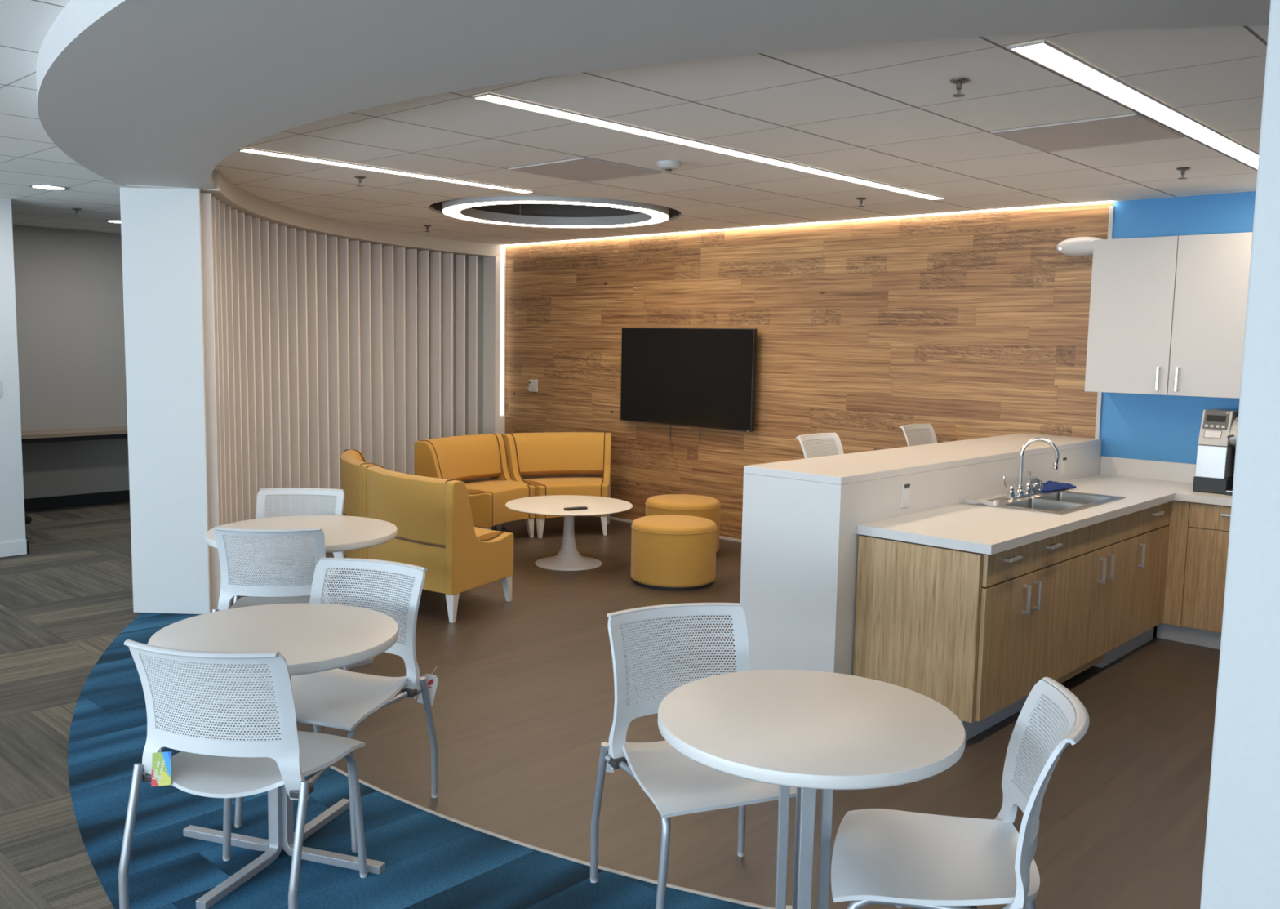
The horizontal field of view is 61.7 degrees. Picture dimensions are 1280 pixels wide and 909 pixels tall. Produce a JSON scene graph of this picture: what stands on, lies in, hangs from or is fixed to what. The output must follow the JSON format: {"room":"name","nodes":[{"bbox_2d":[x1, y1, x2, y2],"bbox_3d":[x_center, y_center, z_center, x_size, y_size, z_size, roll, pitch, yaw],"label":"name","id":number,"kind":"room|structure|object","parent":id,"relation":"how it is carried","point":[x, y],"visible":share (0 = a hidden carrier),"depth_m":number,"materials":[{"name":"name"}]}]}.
{"room":"common room","nodes":[
{"label":"common room","id":0,"kind":"room"},
{"bbox_2d":[0,198,26,542],"bbox_3d":[-6.835,-0.339,5.445,0.180,2.570,6.600,7,8,43],"label":"wall","id":1,"kind":"structure","parent":0,"point":[12,521],"depth_m":7.75,"materials":[{"name":"paint"}]},
{"bbox_2d":[0,380,2,396],"bbox_3d":[-4.627,-0.468,7.659,0.011,0.116,0.115,7,8,43],"label":"wall switch","id":2,"kind":"object","parent":1,"relation":"attached to","point":[1,393],"visible":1,"depth_m":7.70,"materials":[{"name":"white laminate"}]},
{"bbox_2d":[0,539,28,556],"bbox_3d":[-6.849,0.890,5.575,0.195,0.100,6.612,7,8,43],"label":"baseboard","id":3,"kind":"structure","parent":1,"relation":"attached to","point":[15,548],"depth_m":7.84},
{"bbox_2d":[0,501,142,908],"bbox_3d":[-1.819,1.253,4.096,18.000,0.116,11.300,7,8,43],"label":"floor","id":4,"kind":"structure","parent":0,"point":[64,602],"depth_m":5.21,"materials":[{"name":"grey carpet"}]},
{"bbox_2d":[22,469,31,523],"bbox_3d":[-5.510,0.140,9.014,0.612,0.918,0.615,7,8,43],"label":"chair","id":5,"kind":"object","parent":4,"relation":"on","point":[28,518],"visible":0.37,"depth_m":9.16,"materials":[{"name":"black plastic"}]},
{"bbox_2d":[12,224,129,498],"bbox_3d":[-5.827,-0.756,9.552,0.200,2.570,8.000,7,8,43],"label":"wall","id":6,"kind":"structure","parent":0,"point":[68,284],"depth_m":9.96,"materials":[{"name":"paint"}]},
{"bbox_2d":[21,426,128,444],"bbox_3d":[-5.468,-0.154,9.543,0.440,0.077,7.400,7,8,43],"label":"wall ledge","id":7,"kind":"object","parent":6,"relation":"attached to","point":[120,432],"visible":0.33,"depth_m":9.70,"materials":[{"name":"laminate"}]},
{"bbox_2d":[23,489,129,511],"bbox_3d":[-5.087,0.411,10.335,0.015,0.110,6.000,7,8,43],"label":"baseboard","id":8,"kind":"structure","parent":6,"relation":"attached to","point":[77,500],"depth_m":10.09,"materials":[{"name":"black rubber"}]},
{"bbox_2d":[120,186,210,613],"bbox_3d":[-2.742,-0.287,6.200,0.470,2.460,0.047,1,6,2],"label":"wall column","id":9,"kind":"structure","parent":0,"point":[161,228],"depth_m":6.17,"materials":[{"name":"paint"}]},
{"bbox_2d":[67,554,759,908],"bbox_3d":[1.192,1.212,4.525,13.800,0.018,5.950,7,8,43],"label":"floor","id":10,"kind":"structure","parent":0,"point":[432,860],"depth_m":3.46,"materials":[{"name":"blue carpet"}]},
{"bbox_2d":[118,639,367,908],"bbox_3d":[-1.116,0.895,3.059,0.529,0.836,0.558,2,6,11],"label":"chair","id":11,"kind":"object","parent":10,"relation":"on","point":[184,691],"visible":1,"depth_m":2.87,"materials":[{"name":"white plastic"}]},
{"bbox_2d":[151,746,171,786],"bbox_3d":[-1.301,0.850,2.914,0.067,0.099,0.032,2,6,5],"label":"tag","id":12,"kind":"object","parent":11,"relation":"hanging from","point":[161,761],"visible":1,"depth_m":2.91,"materials":[{"name":"multicoloured paper"}]},
{"bbox_2d":[147,603,398,908],"bbox_3d":[-1.143,0.915,3.395,0.740,0.725,0.740,3,6,18],"label":"round table","id":13,"kind":"object","parent":10,"relation":"on","point":[311,637],"visible":0.81,"depth_m":3.37,"materials":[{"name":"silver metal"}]},
{"bbox_2d":[234,557,438,852],"bbox_3d":[-1.043,0.826,3.704,0.529,0.836,0.557,3,6,20],"label":"chair","id":14,"kind":"object","parent":10,"relation":"on","point":[336,698],"visible":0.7,"depth_m":3.77,"materials":[{"name":"white plastic"}]},
{"bbox_2d":[417,666,438,705],"bbox_3d":[-0.751,0.825,3.806,0.079,0.131,0.033,-3,7,-33],"label":"tag","id":15,"kind":"object","parent":14,"relation":"hanging from","point":[432,680],"visible":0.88,"depth_m":3.81,"materials":[{"name":"white paper"}]},
{"bbox_2d":[590,602,817,908],"bbox_3d":[0.180,0.909,3.131,0.529,0.836,0.557,-1,7,-22],"label":"chair","id":16,"kind":"object","parent":10,"relation":"on","point":[677,784],"visible":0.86,"depth_m":3.20,"materials":[{"name":"white plastic"}]},
{"bbox_2d":[605,750,613,772],"bbox_3d":[-0.096,0.925,3.254,0.036,0.080,0.008,2,6,7],"label":"tag","id":17,"kind":"object","parent":16,"relation":"hanging from","point":[608,768],"visible":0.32,"depth_m":3.25,"materials":[{"name":"white paper"}]},
{"bbox_2d":[657,669,965,908],"bbox_3d":[0.416,1.013,2.724,0.756,0.725,0.756,1,6,3],"label":"round table","id":18,"kind":"object","parent":10,"relation":"on","point":[807,731],"visible":1,"depth_m":2.64,"materials":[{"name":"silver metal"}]},
{"bbox_2d":[831,676,1089,908],"bbox_3d":[0.744,0.981,2.557,0.557,0.836,0.529,3,6,15],"label":"chair","id":19,"kind":"object","parent":10,"relation":"on","point":[899,858],"visible":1,"depth_m":2.55,"materials":[{"name":"white plastic"}]},
{"bbox_2d":[348,240,483,480],"bbox_3d":[-2.474,-0.555,8.762,0.928,2.460,5.225,3,6,14],"label":"wall","id":20,"kind":"structure","parent":0,"point":[480,259],"depth_m":10.63,"materials":[{"name":"grey paint"}]},
{"bbox_2d":[125,169,506,257],"bbox_3d":[-2.389,-1.823,8.569,1.136,0.115,5.336,2,6,13],"label":"trim","id":21,"kind":"structure","parent":20,"relation":"attached to","point":[228,193],"depth_m":8.53,"materials":[{"name":"paint"}]},
{"bbox_2d":[200,192,477,609],"bbox_3d":[-2.374,-0.522,8.530,0.656,2.448,4.579,2,6,11],"label":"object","id":22,"kind":"structure","parent":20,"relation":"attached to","point":[310,339],"depth_m":8.48,"materials":[{"name":"fabric"}]},
{"bbox_2d":[483,256,506,478],"bbox_3d":[-1.463,-0.759,10.883,0.185,2.455,0.191,7,8,43],"label":"trim","id":23,"kind":"structure","parent":20,"relation":"attached to","point":[493,422],"depth_m":10.77,"materials":[{"name":"paint"}]},
{"bbox_2d":[0,0,1268,244],"bbox_3d":[-1.767,-1.533,3.800,18.000,0.340,11.300,7,8,43],"label":"ceiling","id":24,"kind":"structure","parent":0,"point":[887,113],"depth_m":4.97,"materials":[{"name":"tile"}]},
{"bbox_2d":[28,184,68,190],"bbox_3d":[-3.831,-1.730,6.940,0.230,0.006,0.230,7,8,43],"label":"recessed light","id":25,"kind":"object","parent":24,"relation":"in","point":[51,187],"visible":1,"depth_m":6.94,"materials":[{"name":"white plastic"}]},
{"bbox_2d":[71,208,81,216],"bbox_3d":[-4.297,-1.845,8.170,0.065,0.054,0.065,7,8,43],"label":"sprinkler","id":26,"kind":"object","parent":24,"relation":"attached to","point":[77,210],"visible":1,"depth_m":8.16,"materials":[{"name":"metal"}]},
{"bbox_2d":[105,219,120,222],"bbox_3d":[-4.384,-1.963,9.035,0.230,0.006,0.230,7,8,43],"label":"recessed light","id":27,"kind":"object","parent":24,"relation":"in","point":[107,220],"visible":0.58,"depth_m":8.98,"materials":[{"name":"white plastic"}]},
{"bbox_2d":[354,176,365,186],"bbox_3d":[-1.634,-1.592,6.252,0.065,0.054,0.065,7,8,43],"label":"sprinkler","id":28,"kind":"object","parent":24,"relation":"attached to","point":[359,178],"visible":1,"depth_m":6.24,"materials":[{"name":"metal"}]},
{"bbox_2d":[237,147,534,193],"bbox_3d":[-1.344,-1.589,6.054,0.101,0.007,1.896,7,8,43],"label":"recessed light","id":29,"kind":"object","parent":24,"relation":"in","point":[251,150],"visible":0.99,"depth_m":5.93,"materials":[{"name":"white plastic"}]},
{"bbox_2d":[423,225,431,231],"bbox_3d":[-1.770,-1.878,8.917,0.065,0.054,0.065,7,8,43],"label":"sprinkler","id":30,"kind":"object","parent":24,"relation":"attached to","point":[426,226],"visible":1,"depth_m":8.91,"materials":[{"name":"metal"}]},
{"bbox_2d":[442,195,669,227],"bbox_3d":[-0.608,-1.929,7.836,1.652,0.361,1.652,7,8,43],"label":"ring light","id":31,"kind":"object","parent":24,"relation":"hanging from","point":[459,208],"visible":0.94,"depth_m":7.96,"materials":[{"name":"white plastic"}]},
{"bbox_2d":[508,157,661,182],"bbox_3d":[-0.302,-1.549,5.853,0.594,0.006,0.584,7,8,43],"label":"ceiling vent","id":32,"kind":"object","parent":24,"relation":"in","point":[581,169],"visible":1,"depth_m":5.83,"materials":[{"name":"grey metal"}]},
{"bbox_2d":[657,160,680,170],"bbox_3d":[0.148,-1.489,5.537,0.124,0.042,0.124,7,8,43],"label":"smoke detector","id":33,"kind":"object","parent":24,"relation":"attached to","point":[667,165],"visible":1,"depth_m":5.50,"materials":[{"name":"white plastic"}]},
{"bbox_2d":[471,92,946,199],"bbox_3d":[0.629,-1.482,5.388,0.101,0.007,3.616,7,8,43],"label":"recessed light","id":34,"kind":"object","parent":24,"relation":"in","point":[489,97],"visible":1,"depth_m":4.92,"materials":[{"name":"white plastic"}]},
{"bbox_2d":[500,200,1114,415],"bbox_3d":[0.770,-0.988,8.768,5.915,1.699,0.050,7,8,43],"label":"light strip","id":35,"kind":"object","parent":24,"relation":"attached to","point":[502,269],"visible":1,"depth_m":9.63,"materials":[{"name":"white plastic"}]},
{"bbox_2d":[856,197,866,207],"bbox_3d":[1.397,-1.590,6.765,0.065,0.054,0.065,7,8,43],"label":"sprinkler","id":36,"kind":"object","parent":24,"relation":"attached to","point":[860,199],"visible":1,"depth_m":6.76,"materials":[{"name":"metal"}]},
{"bbox_2d":[950,77,968,97],"bbox_3d":[1.109,-1.272,3.723,0.065,0.054,0.065,7,8,43],"label":"sprinkler","id":37,"kind":"object","parent":24,"relation":"attached to","point":[958,82],"visible":1,"depth_m":3.71,"materials":[{"name":"metal"}]},
{"bbox_2d":[991,113,1183,151],"bbox_3d":[1.925,-1.376,4.610,0.600,0.006,0.584,7,8,43],"label":"ceiling vent","id":38,"kind":"object","parent":24,"relation":"in","point":[1129,128],"visible":1,"depth_m":4.58,"materials":[{"name":"grey metal"}]},
{"bbox_2d":[1007,40,1258,169],"bbox_3d":[2.353,-1.356,4.508,0.116,0.007,3.451,7,8,43],"label":"recessed light","id":39,"kind":"object","parent":24,"relation":"in","point":[1044,53],"visible":1,"depth_m":3.88,"materials":[{"name":"white plastic"}]},
{"bbox_2d":[1176,167,1190,179],"bbox_3d":[2.753,-1.423,5.433,0.065,0.054,0.065,7,8,43],"label":"sprinkler","id":40,"kind":"object","parent":24,"relation":"attached to","point":[1183,170],"visible":1,"depth_m":5.42,"materials":[{"name":"metal"}]},
{"bbox_2d":[35,0,1270,189],"bbox_3d":[-0.483,-1.228,3.279,7.298,0.110,2.149,6,8,37],"label":"ceiling","id":41,"kind":"structure","parent":0,"point":[135,92],"depth_m":2.98,"materials":[{"name":"paint"}]},
{"bbox_2d":[210,515,1220,908],"bbox_3d":[0.484,1.051,5.902,9.740,0.020,4.900,7,8,43],"label":"floor","id":42,"kind":"structure","parent":0,"point":[522,707],"depth_m":4.30,"materials":[{"name":"brown wood"}]},
{"bbox_2d":[212,526,348,670],"bbox_3d":[-1.599,0.700,4.793,0.529,0.836,0.557,1,6,-4],"label":"chair","id":43,"kind":"object","parent":42,"relation":"on","point":[228,542],"visible":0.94,"depth_m":4.59,"materials":[{"name":"white plastic"}]},
{"bbox_2d":[233,487,353,605],"bbox_3d":[-1.787,0.622,5.496,0.529,0.836,0.558,1,6,-2],"label":"chair","id":44,"kind":"object","parent":42,"relation":"on","point":[320,493],"visible":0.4,"depth_m":5.66,"materials":[{"name":"white plastic"}]},
{"bbox_2d":[204,515,397,694],"bbox_3d":[-1.608,0.719,5.138,0.870,0.725,0.870,7,8,43],"label":"round table","id":45,"kind":"object","parent":42,"relation":"on","point":[341,532],"visible":0.44,"depth_m":5.16,"materials":[{"name":"white laminate"}]},
{"bbox_2d":[339,448,376,591],"bbox_3d":[-1.724,0.418,7.450,0.677,0.831,1.006,-1,7,-22],"label":"sofa","id":46,"kind":"object","parent":42,"relation":"on","point":[353,461],"visible":0.21,"depth_m":7.05,"materials":[{"name":"yellow fabric"}]},
{"bbox_2d":[363,464,513,622],"bbox_3d":[-1.240,0.506,6.701,0.677,0.831,1.006,-5,8,-44],"label":"sofa","id":47,"kind":"object","parent":42,"relation":"on","point":[432,517],"visible":0.94,"depth_m":6.33,"materials":[{"name":"yellow fabric"}]},
{"bbox_2d":[414,432,535,537],"bbox_3d":[-1.312,0.281,8.811,0.677,0.831,1.006,5,7,31],"label":"sofa","id":48,"kind":"object","parent":42,"relation":"on","point":[462,458],"visible":0.82,"depth_m":8.76,"materials":[{"name":"yellow fabric"}]},
{"bbox_2d":[210,608,774,908],"bbox_3d":[0.891,1.230,4.183,8.315,0.010,2.335,3,6,19],"label":"trim","id":49,"kind":"structure","parent":42,"relation":"attached to","point":[572,859],"depth_m":3.44,"materials":[{"name":"metal"}]},
{"bbox_2d":[501,431,611,537],"bbox_3d":[-0.657,0.245,9.261,1.006,0.831,0.677,-1,6,-19],"label":"sofa","id":50,"kind":"object","parent":42,"relation":"on","point":[584,459],"visible":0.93,"depth_m":9.35,"materials":[{"name":"yellow fabric"}]},
{"bbox_2d":[505,494,632,570],"bbox_3d":[-0.524,0.586,7.904,0.936,0.445,0.936,7,8,43],"label":"coffee table","id":51,"kind":"object","parent":42,"relation":"on","point":[568,557],"visible":0.96,"depth_m":7.85,"materials":[{"name":"white plastic"}]},
{"bbox_2d":[564,506,587,510],"bbox_3d":[-0.458,0.384,7.624,0.170,0.018,0.042,-2,7,-29],"label":"remote control","id":52,"kind":"object","parent":51,"relation":"on","point":[576,507],"visible":1,"depth_m":7.61,"materials":[{"name":"black plastic"}]},
{"bbox_2d":[631,514,717,590],"bbox_3d":[0.232,0.662,7.378,0.592,0.433,0.592,7,8,43],"label":"ottoman","id":53,"kind":"object","parent":42,"relation":"on","point":[669,552],"visible":1,"depth_m":7.14,"materials":[{"name":"yellow fabric"}]},
{"bbox_2d":[644,493,720,553],"bbox_3d":[0.333,0.554,8.409,0.592,0.433,0.592,7,8,43],"label":"ottoman","id":54,"kind":"object","parent":42,"relation":"on","point":[703,506],"visible":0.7,"depth_m":8.21,"materials":[{"name":"yellow fabric"}]},
{"bbox_2d":[795,432,844,458],"bbox_3d":[1.214,0.451,6.328,0.562,1.111,0.533,6,8,39],"label":"bar stool","id":55,"kind":"object","parent":42,"relation":"on","point":[820,444],"visible":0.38,"depth_m":6.46,"materials":[{"name":"white plastic"}]},
{"bbox_2d":[899,422,937,446],"bbox_3d":[2.041,0.368,7.249,0.562,1.111,0.533,6,8,39],"label":"bar stool","id":56,"kind":"object","parent":42,"relation":"on","point":[915,434],"visible":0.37,"depth_m":7.40,"materials":[{"name":"white plastic"}]},
{"bbox_2d":[739,432,1101,675],"bbox_3d":[1.703,0.514,5.964,0.530,1.080,3.031,7,8,43],"label":"half wall","id":57,"kind":"structure","parent":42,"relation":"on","point":[801,517],"depth_m":4.92,"materials":[{"name":"paint"}]},
{"bbox_2d":[901,481,911,506],"bbox_3d":[1.254,0.189,5.044,0.010,0.116,0.074,7,8,43],"label":"power outlet","id":58,"kind":"object","parent":57,"relation":"attached to","point":[905,495],"visible":1,"depth_m":5.03,"materials":[{"name":"white plastic"}]},
{"bbox_2d":[904,488,909,502],"bbox_3d":[1.256,0.192,5.042,0.004,0.066,0.036,7,8,43],"label":"receptacle","id":59,"kind":"object","parent":58,"relation":"attached to","point":[906,490],"depth_m":5.04,"materials":[{"name":"white plastic"}]},
{"bbox_2d":[1060,455,1066,475],"bbox_3d":[2.534,0.069,6.402,0.010,0.116,0.074,7,8,43],"label":"power outlet","id":60,"kind":"object","parent":57,"relation":"attached to","point":[1064,459],"visible":1,"depth_m":6.39,"materials":[{"name":"white plastic"}]},
{"bbox_2d":[1062,460,1066,471],"bbox_3d":[2.536,0.072,6.401,0.004,0.066,0.036,7,8,43],"label":"receptacle","id":61,"kind":"object","parent":60,"relation":"attached to","point":[1064,461],"depth_m":6.40,"materials":[{"name":"white plastic"}]},
{"bbox_2d":[853,531,1070,740],"bbox_3d":[1.491,0.760,4.902,0.626,0.808,0.876,7,8,43],"label":"base cabinet","id":62,"kind":"object","parent":42,"relation":"on","point":[973,633],"visible":0.94,"depth_m":4.60,"materials":[{"name":"brown wood"}]},
{"bbox_2d":[856,456,1231,554],"bbox_3d":[3.453,0.357,4.413,4.098,0.155,2.910,7,8,43],"label":"countertop","id":63,"kind":"structure","parent":62,"relation":"on","point":[1144,483],"depth_m":5.14,"materials":[{"name":"stone"}]},
{"bbox_2d":[1002,437,1059,498],"bbox_3d":[2.080,0.072,5.646,0.202,0.323,0.334,7,8,43],"label":"faucet","id":64,"kind":"object","parent":63,"relation":"on","point":[1019,492],"visible":1,"depth_m":5.67,"materials":[{"name":"silver metal"}]},
{"bbox_2d":[970,489,1125,515],"bbox_3d":[2.144,0.324,5.608,0.455,0.170,0.880,7,8,43],"label":"sink","id":65,"kind":"object","parent":63,"relation":"in","point":[1060,502],"visible":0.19,"depth_m":5.61,"materials":[{"name":"metal"}]},
{"bbox_2d":[962,497,999,506],"bbox_3d":[1.719,0.238,5.407,0.174,0.028,0.041,6,8,37],"label":"cover","id":66,"kind":"object","parent":65,"relation":"on","point":[995,503],"visible":1,"depth_m":5.39,"materials":[{"name":"white plastic"}]},
{"bbox_2d":[1029,476,1043,492],"bbox_3d":[2.158,0.165,5.852,0.092,0.083,0.054,0,6,-11],"label":"strainer","id":67,"kind":"object","parent":65,"relation":"on","point":[1037,485],"visible":0.87,"depth_m":5.85,"materials":[{"name":"silver metal"}]},
{"bbox_2d":[1023,480,1075,492],"bbox_3d":[2.314,0.174,6.048,0.350,0.042,0.148,-5,8,-43],"label":"cloth","id":68,"kind":"object","parent":63,"relation":"on","point":[1049,486],"visible":0.72,"depth_m":6.01,"materials":[{"name":"blue fabric"}]},
{"bbox_2d":[1192,408,1238,495],"bbox_3d":[3.373,-0.016,6.064,0.340,0.463,0.332,7,8,43],"label":"coffee brewer","id":69,"kind":"object","parent":63,"relation":"on","point":[1217,439],"visible":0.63,"depth_m":6.03,"materials":[{"name":"silver plastic"}]},
{"bbox_2d":[1224,491,1232,495],"bbox_3d":[3.364,0.218,5.958,0.170,0.020,0.130,7,8,43],"label":"drip tray","id":70,"kind":"object","parent":69,"relation":"on","point":[1229,493],"depth_m":5.95,"materials":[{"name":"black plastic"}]},
{"bbox_2d":[1055,511,1137,683],"bbox_3d":[2.104,0.703,5.553,0.626,0.806,0.913,7,8,43],"label":"base cabinet","id":71,"kind":"object","parent":42,"relation":"on","point":[1102,554],"visible":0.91,"depth_m":5.33,"materials":[{"name":"brown wood"}]},
{"bbox_2d":[1119,501,1171,657],"bbox_3d":[2.600,0.655,6.080,0.626,0.808,0.535,7,8,43],"label":"base cabinet","id":72,"kind":"object","parent":42,"relation":"on","point":[1152,535],"visible":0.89,"depth_m":5.88,"materials":[{"name":"brown wood"}]},
{"bbox_2d":[1155,500,1231,648],"bbox_3d":[3.627,0.699,5.851,1.338,0.808,0.586,7,8,43],"label":"base cabinet","id":73,"kind":"object","parent":42,"relation":"on","point":[1199,532],"visible":0.34,"depth_m":5.99,"materials":[{"name":"brown wood"}]},
{"bbox_2d":[505,191,1255,539],"bbox_3d":[3.485,-0.256,6.469,13.750,2.570,0.200,7,8,43],"label":"wall","id":74,"kind":"structure","parent":0,"point":[972,325],"depth_m":8.07,"materials":[{"name":"brown wood"}]},
{"bbox_2d":[528,378,537,391],"bbox_3d":[-1.055,-0.678,10.544,0.110,0.120,0.042,7,8,43],"label":"wall thermostat","id":75,"kind":"object","parent":74,"relation":"attached to","point":[533,384],"visible":1,"depth_m":10.52,"materials":[{"name":"white plastic"}]},
{"bbox_2d":[595,515,742,542],"bbox_3d":[0.590,0.688,9.135,5.370,0.022,0.014,7,8,43],"label":"baseboard","id":76,"kind":"structure","parent":74,"relation":"attached to","point":[611,517],"depth_m":9.39,"materials":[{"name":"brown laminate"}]},
{"bbox_2d":[620,327,756,441],"bbox_3d":[0.400,-0.585,9.128,1.470,0.973,0.112,7,8,43],"label":"television","id":77,"kind":"object","parent":74,"relation":"attached to","point":[695,377],"visible":1,"depth_m":9.03,"materials":[{"name":"black plastic"}]},
{"bbox_2d":[1056,236,1102,256],"bbox_3d":[2.801,-1.327,6.822,0.330,0.124,0.085,7,8,43],"label":"emergency light","id":78,"kind":"object","parent":74,"relation":"attached to","point":[1077,246],"visible":0.75,"depth_m":6.81,"materials":[{"name":"white plastic"}]},
{"bbox_2d":[1094,205,1114,439],"bbox_3d":[2.935,-0.291,6.843,0.025,2.540,0.025,7,8,43],"label":"trim","id":79,"kind":"structure","parent":74,"relation":"attached to","point":[1111,216],"depth_m":6.83,"materials":[{"name":"white laminate"}]},
{"bbox_2d":[1099,456,1195,483],"bbox_3d":[4.442,0.244,5.461,4.098,0.115,0.018,7,8,43],"label":"backsplash","id":80,"kind":"structure","parent":74,"relation":"attached to","point":[1109,465],"depth_m":6.65,"materials":[{"name":"stone"}]},
{"bbox_2d":[1084,231,1252,398],"bbox_3d":[3.186,-0.809,6.303,0.956,0.915,0.383,7,8,43],"label":"upper cabinet","id":81,"kind":"object","parent":74,"relation":"attached to","point":[1167,314],"visible":0.91,"depth_m":6.20,"materials":[{"name":"white laminate"}]},
{"bbox_2d":[1200,0,1279,908],"bbox_3d":[1.941,0.342,1.093,2.396,2.460,0.200,7,8,43],"label":"wall","id":82,"kind":"structure","parent":0,"point":[1242,862],"depth_m":1.80,"materials":[{"name":"paint"}]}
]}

